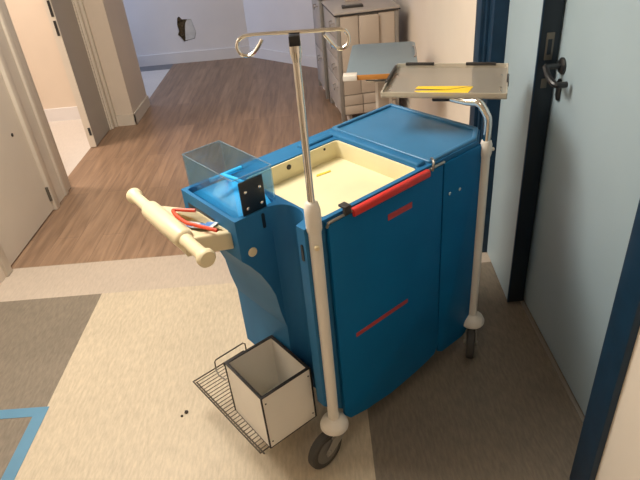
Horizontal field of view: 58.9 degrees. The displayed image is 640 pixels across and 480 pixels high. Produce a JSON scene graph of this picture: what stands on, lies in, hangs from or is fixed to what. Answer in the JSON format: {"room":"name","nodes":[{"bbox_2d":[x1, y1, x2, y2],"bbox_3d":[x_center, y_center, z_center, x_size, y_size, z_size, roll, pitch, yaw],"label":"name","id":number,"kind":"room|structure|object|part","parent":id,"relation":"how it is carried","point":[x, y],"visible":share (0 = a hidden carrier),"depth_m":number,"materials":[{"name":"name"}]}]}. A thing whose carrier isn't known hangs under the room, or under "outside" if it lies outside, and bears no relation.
{"room":"hospital corridor","nodes":[
{"label":"hospital corridor","id":0,"kind":"room"},
{"bbox_2d":[0,266,5,284],"bbox_3d":[-1.803,0.188,0.542,0.250,2.600,4.000,-5,33,1],"label":"wall","id":1,"kind":"structure","parent":0,"point":[2,275],"depth_m":2.89,"materials":[{"name":"beige paint"}]},
{"bbox_2d":[0,244,12,276],"bbox_3d":[-1.825,-0.685,2.390,0.265,2.080,0.055,-5,33,1],"label":"trim","id":2,"kind":"structure","parent":1,"relation":"attached to","point":[4,263],"depth_m":2.90,"materials":[{"name":"beige paint"}]},
{"bbox_2d":[5,0,76,108],"bbox_3d":[-3.099,-2.112,4.328,2.370,2.600,0.120,-5,33,1],"label":"wall","id":3,"kind":"structure","parent":0,"point":[29,18],"depth_m":4.65,"materials":[{"name":"beige paint"}]},
{"bbox_2d":[44,106,80,121],"bbox_3d":[-2.995,-1.031,4.941,2.370,0.110,0.016,-5,33,1],"label":"baseboard","id":4,"kind":"structure","parent":3,"relation":"attached to","point":[66,113],"depth_m":4.91,"materials":[{"name":"white paint"}]},
{"bbox_2d":[116,95,149,125],"bbox_3d":[-1.605,-1.119,4.883,0.156,0.090,0.487,-5,33,1],"label":"baseboard","id":5,"kind":"structure","parent":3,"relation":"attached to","point":[129,119],"depth_m":4.70,"materials":[{"name":"beige paint"}]},
{"bbox_2d":[11,125,129,268],"bbox_3d":[-1.651,-0.493,4.072,0.200,0.080,2.525,-5,33,1],"label":"floor","id":6,"kind":"structure","parent":0,"point":[81,176],"depth_m":3.71,"materials":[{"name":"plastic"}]},
{"bbox_2d":[83,0,146,114],"bbox_3d":[-1.815,-2.166,4.216,0.344,2.600,0.475,-5,33,1],"label":"wall pier","id":7,"kind":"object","parent":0,"point":[108,21],"visible":0.4,"depth_m":4.50,"materials":[{"name":"beige paint"}]},
{"bbox_2d":[71,0,117,129],"bbox_3d":[-1.858,-1.796,4.129,0.200,2.080,0.089,-5,33,1],"label":"trim","id":8,"kind":"structure","parent":7,"relation":"attached to","point":[78,5],"depth_m":4.38,"materials":[{"name":"beige paint"}]},
{"bbox_2d":[43,0,109,146],"bbox_3d":[-1.829,-1.675,3.939,0.050,2.064,0.362,-5,33,1],"label":"door","id":9,"kind":"structure","parent":8,"relation":"attached to","point":[61,14],"depth_m":4.15,"materials":[{"name":"beige paint"}]},
{"bbox_3d":[-1.812,-1.555,3.806,0.018,0.105,0.007,-5,33,1],"label":"lock plate","id":10,"kind":"part","parent":9,"relation":"part of","materials":[{"name":"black metal"}]},
{"bbox_3d":[-1.801,-1.448,3.874,0.018,0.100,0.007,-5,33,1],"label":"lock plate","id":11,"kind":"part","parent":9,"relation":"part of","materials":[{"name":"black metal"}]},
{"bbox_2d":[123,0,248,55],"bbox_3d":[-2.196,-3.013,5.595,2.660,2.600,0.020,-5,33,1],"label":"wall","id":12,"kind":"structure","parent":0,"point":[218,24],"depth_m":6.05,"materials":[{"name":"white paint"}]},
{"bbox_2d":[178,17,195,39],"bbox_3d":[-1.431,-2.281,6.112,0.179,0.243,0.057,-5,33,1],"label":"dispenser","id":13,"kind":"object","parent":12,"relation":"attached to","point":[190,31],"depth_m":6.10,"materials":[{"name":"paint"}]},
{"bbox_2d":[137,46,249,66],"bbox_3d":[-2.094,-1.960,6.247,2.658,0.115,0.018,-5,33,1],"label":"baseboard","id":14,"kind":"structure","parent":12,"relation":"attached to","point":[222,53],"depth_m":6.22,"materials":[{"name":"white paint"}]},
{"bbox_2d":[32,57,402,266],"bbox_3d":[-1.644,-1.007,4.872,5.060,0.081,4.425,-5,33,1],"label":"floor","id":15,"kind":"structure","parent":0,"point":[203,120],"depth_m":4.30,"materials":[{"name":"brown wood"}]},
{"bbox_2d":[312,0,329,98],"bbox_3d":[0.187,-1.651,4.750,0.462,0.830,0.424,-9,33,-5],"label":"base cabinet","id":16,"kind":"object","parent":15,"relation":"on","point":[317,7],"visible":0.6,"depth_m":4.65,"materials":[{"name":"grey laminate"}]},
{"bbox_3d":[-0.019,-1.776,4.632,0.015,0.392,0.336,-9,33,-5],"label":"drawer","id":17,"kind":"part","parent":16,"relation":"part of","materials":[{"name":"grey laminate"}]},
{"bbox_3d":[-0.027,-1.720,4.887,0.028,0.790,0.028,-9,33,-5],"label":"corner post","id":18,"kind":"part","parent":16,"relation":"part of","materials":[{"name":"grey metal"}]},
{"bbox_3d":[0.010,-1.476,4.824,0.015,0.307,0.336,-9,33,-5],"label":"drawer","id":19,"kind":"part","parent":16,"relation":"part of","materials":[{"name":"grey laminate"}]},
{"bbox_3d":[0.034,-1.527,4.575,0.028,0.790,0.028,-9,33,-5],"label":"corner post","id":20,"kind":"part","parent":16,"relation":"part of","materials":[{"name":"grey metal"}]},
{"bbox_3d":[0.225,-1.578,4.572,0.360,0.712,0.015,-9,33,-5],"label":"panel","id":21,"kind":"part","parent":16,"relation":"part of","materials":[{"name":"grey laminate"}]},
{"bbox_2d":[321,0,400,122],"bbox_3d":[0.308,-1.361,4.295,0.487,0.812,0.542,-9,33,-5],"label":"base cabinet","id":22,"kind":"object","parent":15,"relation":"on","point":[377,21],"visible":0.7,"depth_m":4.03,"materials":[{"name":"grey laminate"}]},
{"bbox_3d":[0.071,-1.459,4.480,0.028,0.772,0.028,-9,33,-5],"label":"corner post","id":23,"kind":"part","parent":22,"relation":"part of","materials":[{"name":"grey metal"}]},
{"bbox_3d":[0.078,-1.585,4.122,0.015,0.144,0.436,-9,33,-5],"label":"drawer","id":24,"kind":"part","parent":22,"relation":"part of","materials":[{"name":"grey laminate"}]},
{"bbox_3d":[0.090,-1.458,4.203,0.015,0.142,0.436,-9,33,-5],"label":"drawer","id":25,"kind":"part","parent":22,"relation":"part of","materials":[{"name":"grey laminate"}]},
{"bbox_3d":[0.103,-1.332,4.283,0.015,0.142,0.436,-9,33,-5],"label":"drawer","id":26,"kind":"part","parent":22,"relation":"part of","materials":[{"name":"grey laminate"}]},
{"bbox_3d":[0.119,-1.166,4.390,0.015,0.237,0.436,-9,33,-5],"label":"drawer","id":27,"kind":"part","parent":22,"relation":"part of","materials":[{"name":"grey laminate"}]},
{"bbox_3d":[0.148,-1.213,4.085,0.028,0.772,0.028,-9,33,-5],"label":"corner post","id":28,"kind":"part","parent":22,"relation":"part of","materials":[{"name":"grey metal"}]},
{"bbox_3d":[0.218,-1.306,4.031,0.125,0.549,0.015,-9,33,-5],"label":"panel","id":29,"kind":"part","parent":22,"relation":"part of","materials":[{"name":"beige laminate"}]},
{"bbox_3d":[0.250,-1.040,4.202,0.135,0.073,0.016,-9,33,-5],"label":"panel","id":30,"kind":"part","parent":22,"relation":"part of","materials":[{"name":"beige laminate"}]},
{"bbox_3d":[0.256,-0.977,4.243,0.135,0.063,0.016,-9,33,-5],"label":"panel","id":31,"kind":"part","parent":22,"relation":"part of","materials":[{"name":"beige laminate"}]},
{"bbox_2d":[322,0,399,15],"bbox_3d":[0.282,-1.701,4.089,0.465,0.016,0.520,-9,33,-5],"label":"countertop","id":32,"kind":"structure","parent":22,"relation":"on","point":[334,6],"depth_m":3.98,"materials":[{"name":"grey laminate"}]},
{"bbox_2d":[341,3,362,8],"bbox_3d":[0.226,-1.647,3.981,0.150,0.018,0.060,-6,33,0],"label":"remote control","id":33,"kind":"object","parent":32,"relation":"on","point":[357,4],"visible":1,"depth_m":3.96,"materials":[{"name":"black plastic"}]},
{"bbox_3d":[0.361,-1.227,4.108,0.135,0.310,0.015,-9,33,-5],"label":"panel","id":34,"kind":"part","parent":22,"relation":"part of","materials":[{"name":"beige laminate"}]},
{"bbox_3d":[0.386,-1.062,4.215,0.128,0.073,0.016,-9,33,-5],"label":"panel","id":35,"kind":"part","parent":22,"relation":"part of","materials":[{"name":"beige laminate"}]},
{"bbox_3d":[0.392,-0.999,4.256,0.128,0.063,0.016,-9,33,-5],"label":"panel","id":36,"kind":"part","parent":22,"relation":"part of","materials":[{"name":"beige laminate"}]},
{"bbox_3d":[0.479,-1.348,4.056,0.115,0.549,0.015,-9,33,-5],"label":"panel","id":37,"kind":"part","parent":22,"relation":"part of","materials":[{"name":"beige laminate"}]},
{"bbox_3d":[0.558,-1.278,4.124,0.028,0.772,0.028,-9,33,-5],"label":"corner post","id":38,"kind":"part","parent":22,"relation":"part of","materials":[{"name":"grey metal"}]},
{"bbox_2d":[343,41,418,108],"bbox_3d":[0.365,-0.686,3.280,0.380,0.761,0.625,-1,33,8],"label":"table","id":39,"kind":"object","parent":15,"relation":"on","point":[367,62],"visible":0.58,"depth_m":3.06,"materials":[{"name":"laminate"}]},
{"bbox_3d":[0.295,-0.855,2.976,0.107,0.027,0.093,-1,33,8],"label":"height lever","id":40,"kind":"part","parent":39,"relation":"part of","materials":[{"name":"silver metal"}]},
{"bbox_2d":[0,252,490,301],"bbox_3d":[-0.465,0.167,2.861,2.810,0.080,0.285,-5,33,1],"label":"floor strip","id":41,"kind":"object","parent":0,"point":[174,271],"visible":0.22,"depth_m":2.84,"materials":[{"name":"plastic"}]},
{"bbox_2d":[243,0,315,56],"bbox_3d":[-0.053,-2.823,4.969,2.095,2.600,0.100,22,42,36],"label":"wall","id":42,"kind":"structure","parent":0,"point":[260,15],"depth_m":5.74,"materials":[{"name":"white paint"}]},
{"bbox_2d":[249,47,316,67],"bbox_3d":[0.014,-1.749,5.603,2.090,0.105,0.016,22,42,36],"label":"baseboard","id":43,"kind":"structure","parent":42,"relation":"attached to","point":[310,61],"depth_m":5.92,"materials":[{"name":"white paint"}]},
{"bbox_2d":[0,262,584,479],"bbox_3d":[-0.415,1.262,1.144,2.810,0.080,3.790,-5,33,1],"label":"floor","id":44,"kind":"structure","parent":0,"point":[116,408],"depth_m":2.06,"materials":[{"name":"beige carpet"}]},
{"bbox_2d":[0,406,48,479],"bbox_3d":[-1.411,1.228,1.275,0.825,0.002,2.098,-5,33,1],"label":"floor marking","id":45,"kind":"object","parent":44,"relation":"on","point":[37,414],"depth_m":2.05,"materials":[{"name":"blue plastic"}]},
{"bbox_2d":[126,27,508,468],"bbox_3d":[0.118,-0.100,1.861,1.278,1.345,0.638,-28,39,-31],"label":"trolley","id":46,"kind":"object","parent":44,"relation":"on","point":[368,267],"visible":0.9,"depth_m":1.71,"materials":[{"name":"blue plastic"}]},
{"bbox_3d":[-0.408,-0.043,1.506,0.054,0.054,0.469,-26,38,-29],"label":"push handle","id":47,"kind":"part","parent":46,"relation":"part of","materials":[{"name":"beige plastic"}]},
{"bbox_2d":[171,208,217,231],"bbox_3d":[-0.337,-0.052,1.501,0.060,0.018,0.179,-25,37,-27],"label":"elastic band","id":48,"kind":"object","parent":46,"relation":"on","point":[174,210],"visible":1,"depth_m":1.49,"materials":[{"name":"red rubber"}]},
{"bbox_2d":[185,221,217,227],"bbox_3d":[-0.320,-0.041,1.521,0.084,0.016,0.055,2,33,12],"label":"printed card","id":49,"kind":"object","parent":46,"relation":"in","point":[210,224],"visible":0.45,"depth_m":1.52,"materials":[{"name":"white paper"}]},
{"bbox_2d":[187,222,213,226],"bbox_3d":[-0.322,-0.042,1.521,0.064,0.011,0.043,2,33,12],"label":"print","id":50,"kind":"object","parent":49,"relation":"on","point":[211,224],"depth_m":1.52},
{"bbox_3d":[-0.175,-0.113,1.470,0.074,0.102,0.005,-28,39,-31],"label":"mounting plate","id":51,"kind":"part","parent":46,"relation":"part of","materials":[{"name":"black metal"}]},
{"bbox_2d":[224,335,316,448],"bbox_3d":[-0.155,0.475,1.792,0.183,0.220,0.206,-27,38,-30],"label":"open box","id":52,"kind":"object","parent":46,"relation":"on","point":[271,388],"visible":1,"depth_m":1.76,"materials":[{"name":"white plastic"}]},
{"bbox_3d":[-0.221,0.508,1.749,0.007,0.215,0.196,-27,38,-30],"label":"panel","id":53,"kind":"part","parent":52,"relation":"part of","materials":[{"name":"white plastic"}]},
{"bbox_3d":[-0.216,0.438,1.858,0.173,0.215,0.007,-27,38,-30],"label":"panel","id":54,"kind":"part","parent":52,"relation":"part of","materials":[{"name":"white plastic"}]},
{"bbox_3d":[-0.088,0.440,1.835,0.007,0.215,0.196,-27,38,-30],"label":"panel","id":55,"kind":"part","parent":52,"relation":"part of","materials":[{"name":"white plastic"}]},
{"bbox_3d":[-0.093,0.511,1.726,0.173,0.215,0.007,-27,38,-30],"label":"panel","id":56,"kind":"part","parent":52,"relation":"part of","materials":[{"name":"white plastic"}]},
{"bbox_3d":[0.012,0.242,1.577,0.041,0.796,0.040,-28,39,-31],"label":"corner post","id":57,"kind":"part","parent":46,"relation":"part of","materials":[{"name":"white plastic"}]},
{"bbox_2d":[316,170,330,176],"bbox_3d":[0.011,-0.210,1.785,0.058,0.002,0.010,-23,36,-25],"label":"paper scrap","id":58,"kind":"object","parent":46,"relation":"in","point":[317,175],"visible":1,"depth_m":1.78,"materials":[{"name":"yellow paper"}]},
{"bbox_2d":[247,140,414,216],"bbox_3d":[0.031,-0.165,1.666,0.367,0.064,0.347,-28,39,-31],"label":"tray","id":59,"kind":"object","parent":46,"relation":"on","point":[376,177],"depth_m":1.71,"materials":[{"name":"yellow plastic"}]},
{"bbox_3d":[0.220,0.192,1.751,0.456,0.775,0.016,-28,39,-31],"label":"panel","id":60,"kind":"part","parent":46,"relation":"part of","materials":[{"name":"blue plastic"}]},
{"bbox_3d":[0.191,-0.129,1.541,0.463,0.021,0.014,-28,39,-31],"label":"rail","id":61,"kind":"part","parent":46,"relation":"part of","materials":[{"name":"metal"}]},
{"bbox_3d":[0.289,-0.358,1.861,0.294,0.018,0.431,-28,39,-31],"label":"lid","id":62,"kind":"part","parent":46,"relation":"part of","materials":[{"name":"blue plastic"}]},
{"bbox_2d":[415,86,472,92],"bbox_3d":[0.390,-0.471,1.790,0.182,0.002,0.090,3,34,14],"label":"folded paper","id":63,"kind":"object","parent":46,"relation":"on","point":[466,89],"visible":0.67,"depth_m":1.80,"materials":[{"name":"yellow paper"}]},
{"bbox_2d":[381,62,508,97],"bbox_3d":[0.419,-0.530,1.869,0.458,0.021,0.412,-5,33,1],"label":"tray","id":64,"kind":"object","parent":46,"relation":"on","point":[408,64],"depth_m":1.86,"materials":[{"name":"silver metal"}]},
{"bbox_3d":[0.465,0.061,1.924,0.188,0.774,0.014,-28,39,-31],"label":"panel","id":65,"kind":"part","parent":46,"relation":"part of","materials":[{"name":"blue plastic"}]},
{"bbox_3d":[0.458,-0.381,1.770,0.173,0.140,0.025,24,43,37],"label":"swivel arm","id":66,"kind":"part","parent":46,"relation":"part of","materials":[{"name":"silver metal"}]},
{"bbox_3d":[0.546,-0.006,1.950,0.038,0.722,0.037,-28,39,-31],"label":"corner post","id":67,"kind":"part","parent":46,"relation":"part of","materials":[{"name":"white plastic"}]},
{"bbox_2d":[392,0,476,124],"bbox_3d":[0.728,-2.080,3.690,0.298,2.600,3.580,-5,33,1],"label":"wall","id":68,"kind":"structure","parent":0,"point":[442,31],"depth_m":3.08,"materials":[{"name":"beige paint"}]},
{"bbox_2d":[399,83,410,108],"bbox_3d":[0.689,-0.748,3.951,0.014,0.090,2.570,-5,33,1],"label":"baseboard","id":69,"kind":"structure","parent":68,"relation":"attached to","point":[404,100],"depth_m":4.49,"materials":[{"name":"beige paint"}]},
{"bbox_2d":[469,0,509,251],"bbox_3d":[0.742,-0.856,2.261,0.206,2.080,0.155,-5,33,1],"label":"trim","id":70,"kind":"structure","parent":68,"relation":"attached to","point":[491,23],"depth_m":2.31,"materials":[{"name":"blue paint"}]},
{"bbox_2d":[487,0,564,301],"bbox_3d":[0.749,-0.706,2.031,0.067,2.064,0.392,-4,33,2],"label":"door","id":71,"kind":"structure","parent":68,"relation":"in","point":[534,26],"depth_m":2.14,"materials":[{"name":"blue paint"}]},
{"bbox_3d":[0.757,-0.530,1.914,0.019,0.032,0.004,-5,33,1],"label":"bolt plate","id":72,"kind":"part","parent":71,"relation":"part of","materials":[{"name":"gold metal"}]},
{"bbox_3d":[0.749,-0.632,1.849,0.026,0.088,0.004,-5,33,1],"label":"strike plate","id":73,"kind":"part","parent":71,"relation":"part of","materials":[{"name":"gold metal"}]},
{"bbox_2d":[595,328,639,479],"bbox_3d":[0.846,0.357,-0.130,0.288,2.600,2.555,-5,33,1],"label":"wall","id":74,"kind":"structure","parent":0,"point":[620,460],"depth_m":1.38,"materials":[{"name":"beige paint"}]},
{"bbox_2d":[521,301,583,422],"bbox_3d":[0.875,0.488,2.073,0.012,0.006,0.835,-5,33,1],"label":"trim","id":75,"kind":"structure","parent":74,"relation":"attached to","point":[554,364],"depth_m":2.10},
{"bbox_2d":[523,0,639,414],"bbox_3d":[0.786,-0.390,1.528,0.112,2.060,0.855,-5,33,1],"label":"door","id":76,"kind":"structure","parent":74,"relation":"in","point":[588,197],"depth_m":1.75,"materials":[{"name":"blue metal"}]},
{"bbox_3d":[0.757,-0.538,1.817,0.067,0.071,0.121,-5,33,1],"label":"handle","id":77,"kind":"part","parent":76,"relation":"part of","materials":[{"name":"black metal"}]},
{"bbox_3d":[0.793,-0.499,1.881,0.007,0.073,0.032,-5,33,1],"label":"keyhole plate","id":78,"kind":"part","parent":76,"relation":"part of","materials":[{"name":"black metal"}]},
{"bbox_2d":[569,199,639,479],"bbox_3d":[0.776,-0.130,1.125,0.206,2.080,0.092,-5,33,1],"label":"trim","id":79,"kind":"structure","parent":74,"relation":"attached to","point":[623,327],"depth_m":1.38,"materials":[{"name":"blue paint"}]},
{"bbox_3d":[-1.965,-2.330,2.561,0.250,0.520,2.120,-5,33,1],"label":"wall","id":80,"kind":"structure","parent":0,"visible":0},
{"bbox_2d":[0,71,53,265],"bbox_3d":[-1.745,-0.884,2.689,0.063,2.060,0.649,-5,33,1],"label":"door","id":81,"kind":"structure","parent":80,"relation":"in","point":[25,201],"depth_m":3.12,"materials":[{"name":"beige paint"}]},
{"bbox_2d":[0,0,70,209],"bbox_3d":[-1.848,-1.135,3.095,0.260,2.080,0.319,-5,33,1],"label":"trim","id":82,"kind":"structure","parent":80,"relation":"attached to","point":[14,68],"depth_m":3.31,"materials":[{"name":"beige paint"}]}
]}

